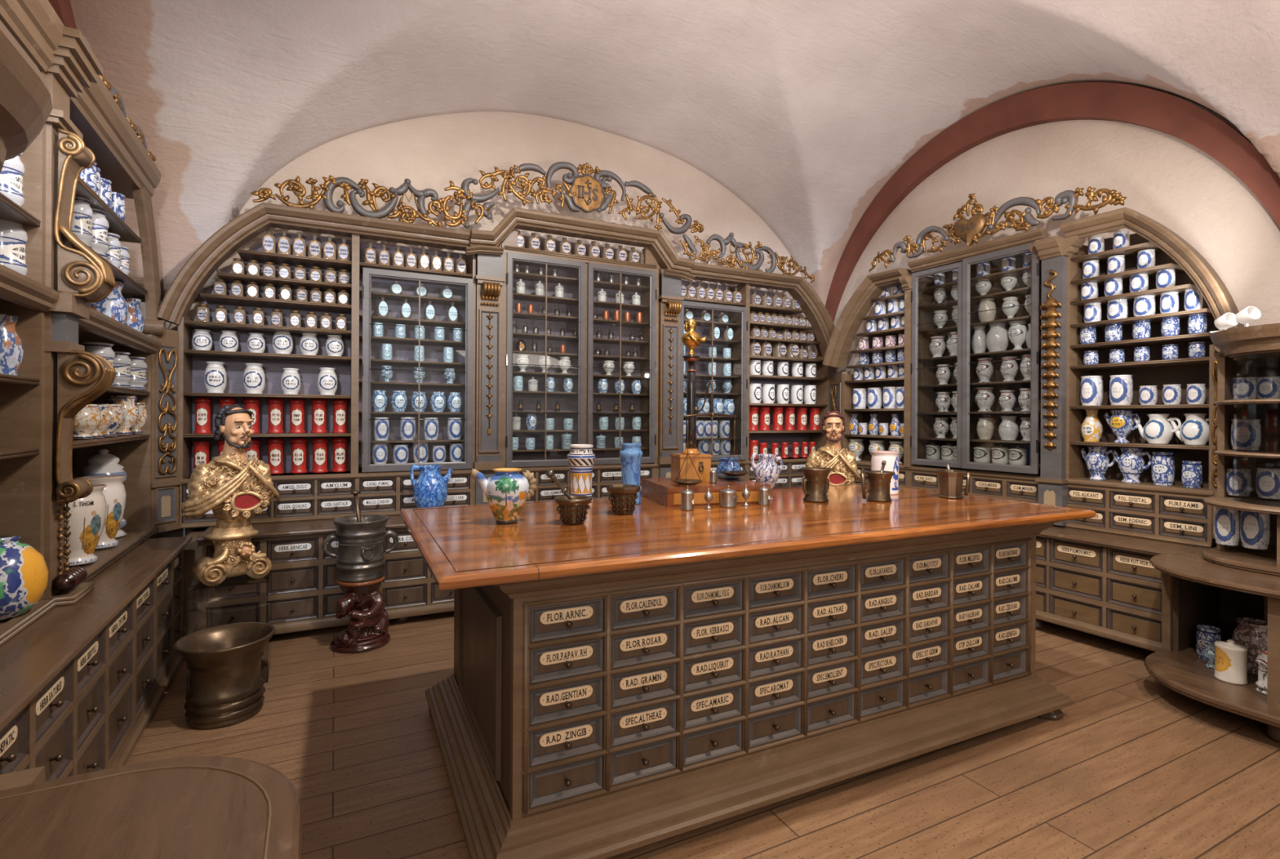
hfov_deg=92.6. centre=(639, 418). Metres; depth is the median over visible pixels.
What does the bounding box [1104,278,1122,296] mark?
jar
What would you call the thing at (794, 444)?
canister
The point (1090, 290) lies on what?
jar
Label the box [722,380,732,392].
urn
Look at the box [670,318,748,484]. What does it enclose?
balance scale
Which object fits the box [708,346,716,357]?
jar
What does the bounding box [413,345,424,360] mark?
jar
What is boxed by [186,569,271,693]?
plinth
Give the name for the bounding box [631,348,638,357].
vial
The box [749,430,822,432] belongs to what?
shelf
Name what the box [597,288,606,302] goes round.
lidded pot
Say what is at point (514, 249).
shelf
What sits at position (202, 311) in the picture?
glass jar
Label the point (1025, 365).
urn
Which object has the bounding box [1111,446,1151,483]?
jug
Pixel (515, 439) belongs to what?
jar
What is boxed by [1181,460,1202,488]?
jar
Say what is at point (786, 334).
glass jar
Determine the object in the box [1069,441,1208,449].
shelf
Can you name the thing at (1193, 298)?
jar
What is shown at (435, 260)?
glass bottle
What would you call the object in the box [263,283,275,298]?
glass jar
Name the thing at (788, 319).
glass jar
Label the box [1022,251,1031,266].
jar
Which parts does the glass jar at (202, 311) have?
silver lid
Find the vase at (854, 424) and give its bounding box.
[848,413,858,434]
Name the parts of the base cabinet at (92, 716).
knob, label plate, drawer, label plate, drawer, drawer, knob, knob, label plate, drawer, drawer, drawer, knob, knob, knob, label plate, drawer, drawer, drawer, knob, knob, knob, label plate, drawer, drawer, drawer, knob, knob, knob, label plate, drawer, drawer, drawer, knob, label plate, drawer, drawer, drawer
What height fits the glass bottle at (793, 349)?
0.211 m
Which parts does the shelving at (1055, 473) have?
drawer, cornice, panel, label plate, drawer, drawer, label plate, glass pane, iron rod, iron rod, glass door, iron rod, drawer, cornice, panel, drawer, label plate, iron rod, iron rod, glass door, iron rod, drawer, label plate, frame, label plate, drawer, drawer, label plate, drawer, label plate, drawer, label plate, rail, cornice, panel, drawer, label plate, drawer, label plate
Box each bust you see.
[181,404,279,586]
[801,410,861,484]
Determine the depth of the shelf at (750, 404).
6.30 m
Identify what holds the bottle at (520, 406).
on the shelving at (485, 298)
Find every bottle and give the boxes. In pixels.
[262,228,275,253]
[277,230,290,254]
[292,231,306,256]
[307,234,321,257]
[323,235,336,259]
[337,237,351,261]
[364,242,376,263]
[377,244,390,265]
[391,245,404,266]
[404,248,417,267]
[417,248,429,269]
[430,250,441,271]
[442,252,453,271]
[454,253,466,273]
[515,338,525,351]
[517,230,524,248]
[517,399,523,410]
[526,232,540,249]
[535,400,541,411]
[542,235,555,252]
[554,400,559,411]
[558,236,571,253]
[573,239,586,255]
[586,240,599,257]
[595,400,601,411]
[600,243,613,259]
[613,244,626,261]
[613,401,618,412]
[626,246,639,262]
[629,401,634,412]
[639,248,644,263]
[681,280,686,297]
[685,281,696,297]
[695,282,705,298]
[704,284,714,300]
[713,284,723,301]
[722,286,732,302]
[731,287,742,302]
[749,340,760,355]
[750,290,760,305]
[760,292,772,306]
[760,341,772,356]
[771,293,782,306]
[772,342,786,357]
[781,293,791,308]
[785,338,799,358]
[790,297,799,309]
[798,345,807,358]
[806,348,816,359]
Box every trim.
[48,0,76,29]
[817,82,1279,356]
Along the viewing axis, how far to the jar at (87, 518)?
2.81 m
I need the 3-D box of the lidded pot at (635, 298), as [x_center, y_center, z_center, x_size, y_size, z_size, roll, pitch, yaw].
[-0.035,-1.088,5.608,0.085,0.124,0.084,0,0,-24]
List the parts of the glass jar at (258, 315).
silver lid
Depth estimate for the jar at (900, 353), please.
5.58 m
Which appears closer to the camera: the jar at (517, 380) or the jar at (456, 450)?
the jar at (456, 450)
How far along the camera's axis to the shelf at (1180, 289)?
4.00 m
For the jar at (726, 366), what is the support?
on the shelving at (485, 298)
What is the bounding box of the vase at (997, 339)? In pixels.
[986,322,1009,351]
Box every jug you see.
[409,464,452,507]
[470,467,537,524]
[1080,445,1115,479]
[1103,409,1140,443]
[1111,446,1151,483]
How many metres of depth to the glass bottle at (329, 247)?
4.43 m
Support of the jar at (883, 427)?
on the shelving at (1055, 473)
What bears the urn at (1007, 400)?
on the shelving at (1055, 473)
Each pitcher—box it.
[1133,413,1181,444]
[1169,413,1208,445]
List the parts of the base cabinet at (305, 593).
drawer, drawer, drawer, drawer, label plate, drawer, drawer, drawer, drawer, drawer, label plate, drawer, label plate, drawer, drawer, drawer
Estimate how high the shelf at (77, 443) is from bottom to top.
0.026 m
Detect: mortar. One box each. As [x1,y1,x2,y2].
[173,622,275,728]
[322,514,398,582]
[554,494,591,524]
[606,484,640,515]
[800,466,831,502]
[860,470,894,502]
[936,469,970,498]
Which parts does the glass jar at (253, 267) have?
silver lid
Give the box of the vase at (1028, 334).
[1026,323,1040,348]
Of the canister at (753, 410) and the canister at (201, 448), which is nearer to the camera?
the canister at (201, 448)
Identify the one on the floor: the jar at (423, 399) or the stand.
the stand
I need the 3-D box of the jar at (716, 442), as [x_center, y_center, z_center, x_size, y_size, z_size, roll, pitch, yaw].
[0.729,0.281,6.003,0.115,0.154,0.114,0,0,-25]
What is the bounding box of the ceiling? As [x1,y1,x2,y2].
[69,0,1279,341]
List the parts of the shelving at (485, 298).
drawer, drawer, drawer, panel, rail, drawer, label plate, drawer, label plate, cornice, drawer, label plate, drawer, label plate, label plate, label plate, drawer, drawer, drawer, label plate, drawer, label plate, panel, glass door, iron rod, iron rod, iron rod, drawer, drawer, label plate, label plate, frame, raised corner panel, drawer, glass door, iron rod, iron rod, iron rod, drawer, label plate, label plate, drawer, panel, panel, rail, cornice, drawer, drawer, drawer, label plate, drawer, label plate, iron rod, glass door, iron rod, iron rod, label plate, drawer, raised corner panel, panel, iron rod, glass door, iron rod, iron rod, drawer, cornice, panel, drawer, label plate, label plate, drawer, label plate, drawer, drawer, label plate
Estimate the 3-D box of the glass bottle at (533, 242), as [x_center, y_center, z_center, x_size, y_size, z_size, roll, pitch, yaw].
[-0.895,-1.474,5.150,0.095,0.169,0.103,0,0,-29]
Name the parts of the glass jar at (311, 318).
silver lid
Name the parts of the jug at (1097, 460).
spout, handle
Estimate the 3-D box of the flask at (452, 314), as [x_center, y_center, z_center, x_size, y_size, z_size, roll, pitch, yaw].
[-1.497,-0.840,4.888,0.086,0.165,0.089,0,0,-22]
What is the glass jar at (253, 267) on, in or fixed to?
on the shelving at (485, 298)
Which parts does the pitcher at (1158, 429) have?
spout, handle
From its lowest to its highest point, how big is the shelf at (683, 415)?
0.014 m
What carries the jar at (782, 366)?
on the shelving at (485, 298)
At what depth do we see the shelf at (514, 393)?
5.39 m
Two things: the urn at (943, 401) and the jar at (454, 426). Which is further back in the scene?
the urn at (943, 401)
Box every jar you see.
[0,152,24,206]
[0,219,27,275]
[0,535,48,620]
[65,484,106,565]
[71,196,93,248]
[72,404,102,439]
[72,474,126,548]
[79,162,97,193]
[79,448,127,537]
[81,342,115,385]
[89,208,109,260]
[95,166,101,197]
[100,177,111,208]
[105,232,121,268]
[106,395,138,435]
[111,191,125,222]
[111,351,132,387]
[118,245,130,275]
[128,355,147,390]
[191,328,212,350]
[196,303,209,321]
[204,361,226,392]
[213,278,226,294]
[214,305,226,322]
[218,330,238,351]
[231,257,244,274]
[231,280,243,296]
[233,306,245,324]
[242,363,265,393]
[246,281,258,297]
[247,259,259,275]
[247,333,265,352]
[252,307,264,324]
[262,262,275,277]
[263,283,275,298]
[271,309,283,326]
[271,331,293,354]
[278,263,291,278]
[280,284,291,300]
[280,368,301,394]
[289,310,301,327]
[293,264,306,279]
[295,285,307,301]
[299,332,318,355]
[306,311,317,328]
[309,266,321,281]
[310,287,321,302]
[317,367,337,395]
[320,312,331,328]
[324,267,336,282]
[324,288,335,303]
[324,334,344,355]
[335,314,346,329]
[337,269,350,284]
[337,289,349,304]
[370,390,387,411]
[371,443,387,463]
[372,322,383,336]
[373,417,389,440]
[381,343,392,359]
[391,390,407,412]
[393,444,408,463]
[395,324,405,337]
[400,417,415,439]
[411,391,426,412]
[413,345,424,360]
[413,442,428,462]
[414,325,424,338]
[423,417,438,439]
[430,391,445,412]
[432,444,445,462]
[434,326,444,340]
[443,346,453,362]
[447,391,462,412]
[447,417,462,439]
[449,442,463,462]
[453,328,462,341]
[512,375,523,391]
[512,436,518,449]
[525,413,537,430]
[525,437,535,449]
[544,377,555,391]
[546,417,554,430]
[546,435,553,448]
[563,377,573,391]
[563,417,573,430]
[597,378,608,392]
[598,417,608,429]
[613,379,624,393]
[613,436,622,448]
[614,417,624,429]
[631,380,641,393]
[631,417,641,429]
[631,435,640,443]
[683,398,686,415]
[683,420,685,438]
[683,440,685,450]
[684,360,685,373]
[696,398,709,413]
[696,420,703,438]
[697,440,709,453]
[702,420,711,438]
[707,362,715,375]
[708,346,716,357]
[708,439,719,454]
[710,398,724,413]
[712,420,718,437]
[715,457,742,479]
[718,420,729,437]
[720,439,730,454]
[722,347,731,358]
[722,399,734,414]
[723,363,731,375]
[749,360,760,374]
[749,383,761,403]
[750,311,758,321]
[750,325,760,337]
[756,311,764,322]
[759,327,768,337]
[761,360,773,375]
[761,383,774,403]
[763,312,772,323]
[767,328,776,337]
[769,313,778,323]
[775,332,782,338]
[776,314,785,324]
[776,384,789,403]
[777,361,788,376]
[781,328,791,339]
[782,314,791,324]
[790,315,799,325]
[790,329,799,340]
[790,385,803,404]
[791,362,803,376]
[797,315,805,325]
[798,330,806,340]
[803,385,816,404]
[804,316,811,326]
[804,363,816,377]
[805,331,814,341]
[852,388,866,408]
[853,368,864,380]
[858,338,869,350]
[858,352,869,364]
[858,422,867,434]
[864,367,875,379]
[866,320,877,332]
[867,387,882,408]
[871,336,883,348]
[871,351,883,363]
[871,450,899,494]
[874,301,886,315]
[875,365,886,378]
[877,318,889,330]
[879,422,888,435]
[880,287,891,297]
[882,386,896,408]
[884,334,896,346]
[884,349,896,362]
[887,298,899,313]
[887,364,898,377]
[890,315,902,328]
[892,284,901,294]
[895,386,904,408]
[897,333,904,345]
[897,347,904,361]
[898,297,904,311]
[898,364,904,377]
[899,422,903,435]
[901,314,904,326]
[933,272,945,285]
[951,269,957,281]
[976,260,990,276]
[976,417,994,439]
[977,297,996,322]
[1001,254,1016,271]
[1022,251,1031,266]
[1080,282,1098,300]
[1080,326,1096,344]
[1080,375,1103,405]
[1082,259,1099,278]
[1083,302,1102,322]
[1083,350,1098,364]
[1088,236,1104,254]
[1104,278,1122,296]
[1104,324,1122,342]
[1106,254,1124,274]
[1106,298,1128,319]
[1109,348,1124,363]
[1109,374,1133,404]
[1112,231,1129,248]
[1129,273,1148,292]
[1132,320,1151,339]
[1133,294,1155,316]
[1133,346,1150,361]
[1137,248,1155,269]
[1138,385,1157,404]
[1151,451,1174,485]
[1155,269,1175,288]
[1160,291,1178,313]
[1160,316,1179,336]
[1161,344,1178,359]
[1162,384,1181,404]
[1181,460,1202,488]
[1184,288,1203,310]
[1186,383,1205,404]
[1187,314,1207,333]
[1188,341,1205,357]
[1195,624,1221,658]
[1213,506,1239,545]
[1226,467,1251,496]
[1231,418,1261,450]
[1231,617,1267,675]
[1233,377,1257,399]
[1240,511,1270,549]
[1255,467,1279,499]
[1255,649,1267,694]
[1256,376,1279,399]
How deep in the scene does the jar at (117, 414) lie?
3.20 m
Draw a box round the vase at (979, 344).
[971,325,986,353]
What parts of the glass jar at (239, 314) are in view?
silver lid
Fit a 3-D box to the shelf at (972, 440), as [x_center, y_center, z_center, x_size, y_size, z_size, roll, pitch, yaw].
[2.796,0.183,4.982,0.218,0.014,1.070,0,0,-29]
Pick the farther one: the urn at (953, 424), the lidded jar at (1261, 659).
the urn at (953, 424)
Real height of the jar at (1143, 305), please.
0.138 m
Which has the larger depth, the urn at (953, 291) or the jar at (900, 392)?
the jar at (900, 392)
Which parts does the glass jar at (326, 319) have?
silver lid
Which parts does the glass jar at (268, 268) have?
silver lid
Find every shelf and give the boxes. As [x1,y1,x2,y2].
[0,191,40,226]
[0,373,39,385]
[0,447,39,459]
[71,241,147,294]
[72,434,150,448]
[75,176,142,243]
[102,385,150,395]
[182,432,351,437]
[183,320,351,337]
[183,349,351,362]
[183,392,351,399]
[200,293,351,313]
[217,271,351,293]
[237,248,351,271]
[278,471,350,475]
[358,411,465,414]
[358,439,464,443]
[358,460,464,466]
[359,262,472,278]
[359,290,465,306]
[359,315,465,328]
[359,335,465,346]
[359,358,465,366]
[359,381,465,386]
[504,244,657,268]
[512,332,649,345]
[512,350,649,361]
[512,371,649,379]
[512,391,649,395]
[512,410,649,413]
[512,429,648,431]
[512,446,648,452]
[513,271,649,292]
[513,293,649,311]
[513,311,649,328]
[681,296,746,306]
[683,415,741,417]
[683,437,741,439]
[684,319,741,328]
[684,356,741,361]
[684,373,741,378]
[684,391,741,395]
[701,338,741,344]
[749,320,813,332]
[749,336,820,346]
[749,355,823,364]
[749,374,827,381]
[749,403,827,406]
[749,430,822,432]
[750,303,805,315]
[844,377,904,383]
[844,408,903,411]
[844,434,903,438]
[846,360,904,368]
[850,344,904,354]
[856,326,904,337]
[856,459,903,465]
[862,310,904,320]
[871,292,904,303]
[917,346,1040,361]
[917,379,1040,387]
[917,411,1040,413]
[917,437,1040,444]
[918,263,1041,293]
[918,284,1041,310]
[918,313,1041,334]
[939,458,1040,469]
[1069,404,1208,408]
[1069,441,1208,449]
[1070,241,1163,263]
[1070,262,1185,286]
[1070,284,1197,306]
[1070,307,1213,329]
[1070,332,1211,350]
[1070,356,1209,370]
[1070,477,1208,490]
[1144,635,1279,728]
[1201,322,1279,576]
[1213,398,1279,405]
[1213,448,1279,458]
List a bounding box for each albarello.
[566,444,595,502]
[619,443,642,504]
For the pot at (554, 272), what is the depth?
5.24 m
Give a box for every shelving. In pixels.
[0,0,166,645]
[156,161,835,528]
[822,186,1244,547]
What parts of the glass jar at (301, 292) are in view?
silver lid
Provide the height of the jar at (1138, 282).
0.135 m
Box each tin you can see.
[680,484,694,511]
[709,466,716,483]
[720,484,736,507]
[758,483,769,505]
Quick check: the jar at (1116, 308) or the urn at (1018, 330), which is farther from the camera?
the urn at (1018, 330)
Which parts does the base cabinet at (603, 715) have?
panel, drawer, drawer, label plate, drawer, label plate, label plate, drawer, drawer, label plate, knob, knob, knob, knob, knob, drawer, drawer, label plate, label plate, label plate, label plate, drawer, drawer, drawer, knob, knob, knob, knob, knob, label plate, label plate, drawer, drawer, label plate, label plate, drawer, drawer, drawer, knob, knob, knob, knob, knob, frame, label plate, label plate, label plate, label plate, drawer, drawer, drawer, drawer, drawer, knob, knob, knob, knob, knob, label plate, label plate, label plate, label plate, drawer, drawer, drawer, drawer, drawer, knob, knob, knob, knob, knob, label plate, label plate, label plate, label plate, drawer, drawer, drawer, drawer, drawer, knob, knob, knob, knob, knob, label plate, label plate, label plate, label plate, drawer, drawer, drawer, drawer, drawer, knob, knob, knob, knob, knob, label plate, label plate, label plate, label plate, drawer, drawer, drawer, drawer, drawer, knob, knob, knob, knob, knob, label plate, label plate, label plate, label plate, drawer, drawer, drawer, drawer, drawer, knob, knob, knob, knob, knob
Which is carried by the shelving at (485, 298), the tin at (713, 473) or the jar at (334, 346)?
the jar at (334, 346)
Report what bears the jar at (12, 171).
on the wall shelving at (87, 123)
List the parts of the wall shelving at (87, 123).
cornice, gilt bead chain, gilt bead chain, panel, rail, cornice, arch moulding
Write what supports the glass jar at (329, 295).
on the shelving at (485, 298)
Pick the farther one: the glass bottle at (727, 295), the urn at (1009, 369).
the glass bottle at (727, 295)
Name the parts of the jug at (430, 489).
handle, spout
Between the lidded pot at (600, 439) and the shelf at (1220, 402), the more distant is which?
the lidded pot at (600, 439)
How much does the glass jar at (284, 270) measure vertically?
0.124 m
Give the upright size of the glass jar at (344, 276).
0.124 m
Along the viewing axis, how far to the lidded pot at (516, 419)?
5.09 m
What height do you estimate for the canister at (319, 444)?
0.250 m
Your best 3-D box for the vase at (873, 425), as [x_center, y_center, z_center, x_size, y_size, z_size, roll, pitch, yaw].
[2.261,0.061,5.916,0.102,0.200,0.103,0,0,-26]
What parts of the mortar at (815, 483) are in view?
handle, handle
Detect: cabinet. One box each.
[0,20,53,173]
[0,548,183,781]
[182,526,453,635]
[425,520,1074,858]
[1035,535,1162,651]
[1144,546,1279,742]
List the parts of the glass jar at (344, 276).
silver lid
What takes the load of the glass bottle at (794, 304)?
on the shelving at (485, 298)
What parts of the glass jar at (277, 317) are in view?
silver lid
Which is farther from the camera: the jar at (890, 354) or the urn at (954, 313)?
the jar at (890, 354)
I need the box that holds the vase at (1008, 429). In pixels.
[998,416,1018,440]
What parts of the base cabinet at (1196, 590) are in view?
panel, panel, panel, post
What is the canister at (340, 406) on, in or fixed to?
on the shelving at (485, 298)
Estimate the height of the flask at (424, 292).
0.109 m
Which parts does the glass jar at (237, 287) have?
silver lid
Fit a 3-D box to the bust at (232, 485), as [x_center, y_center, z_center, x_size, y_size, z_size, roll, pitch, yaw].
[-2.242,0.403,3.371,0.456,0.966,0.276,0,0,-43]
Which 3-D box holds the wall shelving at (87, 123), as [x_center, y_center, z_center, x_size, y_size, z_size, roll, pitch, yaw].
[-2.430,-0.479,2.471,0.546,2.368,3.209,0,0,-28]
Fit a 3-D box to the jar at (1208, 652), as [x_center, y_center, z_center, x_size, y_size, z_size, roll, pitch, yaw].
[2.998,1.247,3.205,0.074,0.115,0.075,0,0,-29]
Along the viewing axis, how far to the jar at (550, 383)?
5.21 m
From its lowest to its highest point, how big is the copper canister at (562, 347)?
0.080 m
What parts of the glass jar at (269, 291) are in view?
silver lid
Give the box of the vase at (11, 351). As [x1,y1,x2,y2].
[0,313,23,375]
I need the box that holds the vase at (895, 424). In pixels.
[889,413,900,435]
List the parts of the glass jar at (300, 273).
silver lid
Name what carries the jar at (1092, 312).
on the shelving at (1055, 473)
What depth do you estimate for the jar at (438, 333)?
4.81 m
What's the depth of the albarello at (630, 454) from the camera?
3.13 m
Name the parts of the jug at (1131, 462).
spout, handle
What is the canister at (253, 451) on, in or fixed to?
on the shelving at (485, 298)
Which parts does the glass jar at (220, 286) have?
silver lid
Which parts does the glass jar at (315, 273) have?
silver lid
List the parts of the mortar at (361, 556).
handle, handle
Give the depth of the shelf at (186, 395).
4.28 m
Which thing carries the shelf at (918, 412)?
attached to the shelving at (1055, 473)
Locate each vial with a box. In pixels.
[531,337,537,351]
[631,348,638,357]
[638,331,644,341]
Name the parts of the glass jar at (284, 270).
silver lid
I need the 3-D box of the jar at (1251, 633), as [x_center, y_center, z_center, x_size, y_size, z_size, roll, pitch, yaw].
[3.159,1.175,3.150,0.165,0.260,0.165,0,0,-7]
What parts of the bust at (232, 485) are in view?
scrolled frame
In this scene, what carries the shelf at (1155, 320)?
attached to the shelving at (1055, 473)
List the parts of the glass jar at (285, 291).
silver lid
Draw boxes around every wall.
[138,111,817,538]
[830,92,1279,374]
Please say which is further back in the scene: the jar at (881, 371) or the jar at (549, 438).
the jar at (881, 371)
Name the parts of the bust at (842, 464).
scrolled frame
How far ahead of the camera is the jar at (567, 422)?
5.28 m
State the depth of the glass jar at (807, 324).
6.45 m
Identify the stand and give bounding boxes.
[329,574,390,653]
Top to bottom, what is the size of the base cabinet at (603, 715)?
0.970 m
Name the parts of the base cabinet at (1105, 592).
label plate, drawer, drawer, drawer, drawer, drawer, drawer, label plate, drawer, drawer, drawer, label plate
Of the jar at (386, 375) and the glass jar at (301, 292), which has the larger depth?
the jar at (386, 375)
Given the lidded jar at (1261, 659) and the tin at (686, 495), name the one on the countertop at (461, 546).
the tin at (686, 495)
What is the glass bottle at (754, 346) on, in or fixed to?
on the shelving at (485, 298)
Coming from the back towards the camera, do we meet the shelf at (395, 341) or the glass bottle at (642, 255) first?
the glass bottle at (642, 255)
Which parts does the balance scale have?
hook arm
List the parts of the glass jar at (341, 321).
silver lid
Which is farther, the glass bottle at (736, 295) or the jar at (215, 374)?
the glass bottle at (736, 295)
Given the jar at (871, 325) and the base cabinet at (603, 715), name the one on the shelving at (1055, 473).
the jar at (871, 325)
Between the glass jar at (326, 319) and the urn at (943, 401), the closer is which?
the glass jar at (326, 319)
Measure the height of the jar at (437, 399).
0.159 m
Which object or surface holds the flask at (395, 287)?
on the shelving at (485, 298)
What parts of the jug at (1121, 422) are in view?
spout, handle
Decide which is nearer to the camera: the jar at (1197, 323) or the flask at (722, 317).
the jar at (1197, 323)
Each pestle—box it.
[350,489,361,522]
[545,469,573,499]
[880,460,886,472]
[946,463,951,471]
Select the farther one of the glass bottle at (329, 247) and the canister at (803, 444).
the canister at (803, 444)
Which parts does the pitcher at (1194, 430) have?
spout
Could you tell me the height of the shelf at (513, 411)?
0.014 m
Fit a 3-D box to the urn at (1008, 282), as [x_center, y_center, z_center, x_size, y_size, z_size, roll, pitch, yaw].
[2.904,-1.059,4.816,0.115,0.155,0.116,0,0,-26]
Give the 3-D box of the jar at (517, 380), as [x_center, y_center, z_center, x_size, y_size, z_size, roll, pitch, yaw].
[-1.021,-0.288,5.118,0.085,0.126,0.084,0,0,-29]
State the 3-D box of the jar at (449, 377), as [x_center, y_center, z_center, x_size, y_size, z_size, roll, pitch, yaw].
[-1.519,-0.333,4.883,0.095,0.123,0.094,0,0,-30]
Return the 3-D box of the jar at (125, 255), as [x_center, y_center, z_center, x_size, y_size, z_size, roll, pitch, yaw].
[-2.938,-0.874,3.446,0.104,0.179,0.105,0,0,-30]
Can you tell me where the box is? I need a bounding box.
[640,476,771,506]
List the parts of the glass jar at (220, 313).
silver lid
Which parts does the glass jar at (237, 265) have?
silver lid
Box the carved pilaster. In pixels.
[143,328,182,533]
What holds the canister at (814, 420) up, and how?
on the shelving at (485, 298)
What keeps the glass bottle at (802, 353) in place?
on the shelving at (485, 298)
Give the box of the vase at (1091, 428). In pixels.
[1080,408,1102,441]
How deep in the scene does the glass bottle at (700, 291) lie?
5.84 m
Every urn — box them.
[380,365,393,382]
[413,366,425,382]
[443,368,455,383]
[515,354,528,371]
[537,355,551,372]
[558,356,570,373]
[602,360,614,374]
[622,361,634,375]
[684,378,686,391]
[706,379,715,392]
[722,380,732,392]
[848,438,864,460]
[868,440,884,455]
[888,440,903,463]
[928,335,946,357]
[933,288,946,302]
[933,310,947,328]
[933,417,949,438]
[935,364,951,384]
[935,391,951,412]
[946,331,957,355]
[950,284,957,300]
[950,417,956,438]
[951,305,957,325]
[951,391,956,411]
[953,362,957,383]
[974,386,995,411]
[975,279,991,295]
[976,357,993,382]
[998,390,1016,411]
[1000,274,1017,290]
[1000,355,1018,381]
[1001,296,1019,318]
[1008,320,1028,350]
[1017,387,1030,411]
[1019,354,1031,380]
[1019,417,1030,440]
[1022,269,1039,286]
[1024,293,1039,315]
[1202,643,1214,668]
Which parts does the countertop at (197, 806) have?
panel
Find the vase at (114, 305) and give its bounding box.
[88,280,128,324]
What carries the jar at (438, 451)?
on the shelving at (485, 298)
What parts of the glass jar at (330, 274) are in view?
silver lid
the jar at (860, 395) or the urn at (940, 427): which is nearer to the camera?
the urn at (940, 427)
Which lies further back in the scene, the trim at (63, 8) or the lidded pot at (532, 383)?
the lidded pot at (532, 383)
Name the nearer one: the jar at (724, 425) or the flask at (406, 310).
the flask at (406, 310)
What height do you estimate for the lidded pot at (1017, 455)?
0.149 m
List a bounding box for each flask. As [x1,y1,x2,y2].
[377,296,388,316]
[389,280,402,294]
[400,298,411,318]
[414,283,427,296]
[423,300,435,319]
[440,285,452,298]
[446,302,457,322]
[684,309,693,319]
[699,311,710,320]
[709,324,719,339]
[716,312,728,322]
[723,325,733,340]
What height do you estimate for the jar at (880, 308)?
0.146 m
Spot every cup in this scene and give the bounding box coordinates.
[704,488,712,508]
[742,485,750,506]
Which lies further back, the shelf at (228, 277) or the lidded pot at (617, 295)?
the lidded pot at (617, 295)
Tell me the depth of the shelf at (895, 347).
5.77 m
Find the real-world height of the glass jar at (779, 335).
0.081 m
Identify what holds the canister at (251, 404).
on the shelving at (485, 298)
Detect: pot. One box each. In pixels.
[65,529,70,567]
[512,413,520,430]
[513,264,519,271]
[515,279,525,293]
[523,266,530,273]
[527,377,537,391]
[534,280,544,295]
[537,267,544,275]
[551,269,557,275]
[554,283,564,297]
[560,431,572,448]
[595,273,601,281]
[595,434,605,448]
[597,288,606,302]
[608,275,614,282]
[614,290,624,303]
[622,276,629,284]
[631,292,640,305]
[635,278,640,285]
[925,442,941,459]
[941,443,954,460]
[952,445,956,461]
[973,444,991,462]
[991,444,1009,464]
[1008,445,1027,465]
[1213,639,1248,684]
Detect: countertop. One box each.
[0,536,192,732]
[0,755,302,858]
[195,515,406,542]
[400,483,1096,590]
[1035,524,1195,555]
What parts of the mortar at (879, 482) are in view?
square handle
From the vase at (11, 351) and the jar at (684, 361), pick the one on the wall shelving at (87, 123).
the vase at (11, 351)
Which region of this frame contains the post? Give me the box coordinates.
[829,372,847,448]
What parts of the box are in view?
drawer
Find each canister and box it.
[192,440,210,469]
[194,397,211,433]
[217,440,224,456]
[218,397,235,408]
[243,398,260,433]
[245,439,260,462]
[266,398,284,433]
[266,437,284,474]
[288,399,305,433]
[290,437,307,473]
[311,398,327,432]
[311,437,328,472]
[331,437,348,471]
[332,399,348,432]
[515,302,521,312]
[527,304,533,313]
[560,344,565,353]
[602,311,608,319]
[613,310,619,320]
[623,311,630,321]
[635,311,642,322]
[749,405,758,430]
[749,440,758,458]
[758,406,770,430]
[758,442,767,453]
[770,442,778,457]
[771,406,783,430]
[780,442,788,457]
[783,406,795,430]
[791,441,799,457]
[795,407,807,430]
[800,441,808,457]
[808,407,819,430]
[808,441,815,453]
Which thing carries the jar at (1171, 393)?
on the shelving at (1055, 473)
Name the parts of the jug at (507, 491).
spout, figural handle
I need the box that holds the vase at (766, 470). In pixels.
[751,452,782,499]
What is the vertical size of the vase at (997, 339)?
0.250 m
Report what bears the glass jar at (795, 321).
on the shelving at (485, 298)
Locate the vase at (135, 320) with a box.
[124,297,144,332]
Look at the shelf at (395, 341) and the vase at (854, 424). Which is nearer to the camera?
the shelf at (395, 341)
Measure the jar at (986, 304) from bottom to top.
0.199 m
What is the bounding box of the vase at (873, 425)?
[868,413,879,435]
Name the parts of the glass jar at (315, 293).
silver lid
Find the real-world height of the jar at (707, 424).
0.168 m
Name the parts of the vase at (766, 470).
spout, handle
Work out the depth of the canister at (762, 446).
6.20 m
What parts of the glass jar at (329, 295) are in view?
silver lid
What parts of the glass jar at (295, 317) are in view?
silver lid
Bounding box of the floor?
[125,610,1279,858]
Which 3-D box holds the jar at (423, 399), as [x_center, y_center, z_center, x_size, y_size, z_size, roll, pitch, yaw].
[-1.726,-0.126,4.780,0.118,0.159,0.117,0,0,-26]
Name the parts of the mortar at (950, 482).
square handle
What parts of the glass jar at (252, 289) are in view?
silver lid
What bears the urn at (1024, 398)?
on the shelving at (1055, 473)
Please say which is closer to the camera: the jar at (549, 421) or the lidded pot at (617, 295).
the jar at (549, 421)
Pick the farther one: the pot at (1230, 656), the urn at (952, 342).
the urn at (952, 342)
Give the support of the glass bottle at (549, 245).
on the shelving at (485, 298)
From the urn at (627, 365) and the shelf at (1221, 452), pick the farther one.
the urn at (627, 365)
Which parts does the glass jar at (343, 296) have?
silver lid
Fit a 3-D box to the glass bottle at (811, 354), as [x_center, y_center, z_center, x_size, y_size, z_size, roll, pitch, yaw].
[1.821,-0.676,6.517,0.079,0.119,0.085,0,0,-24]

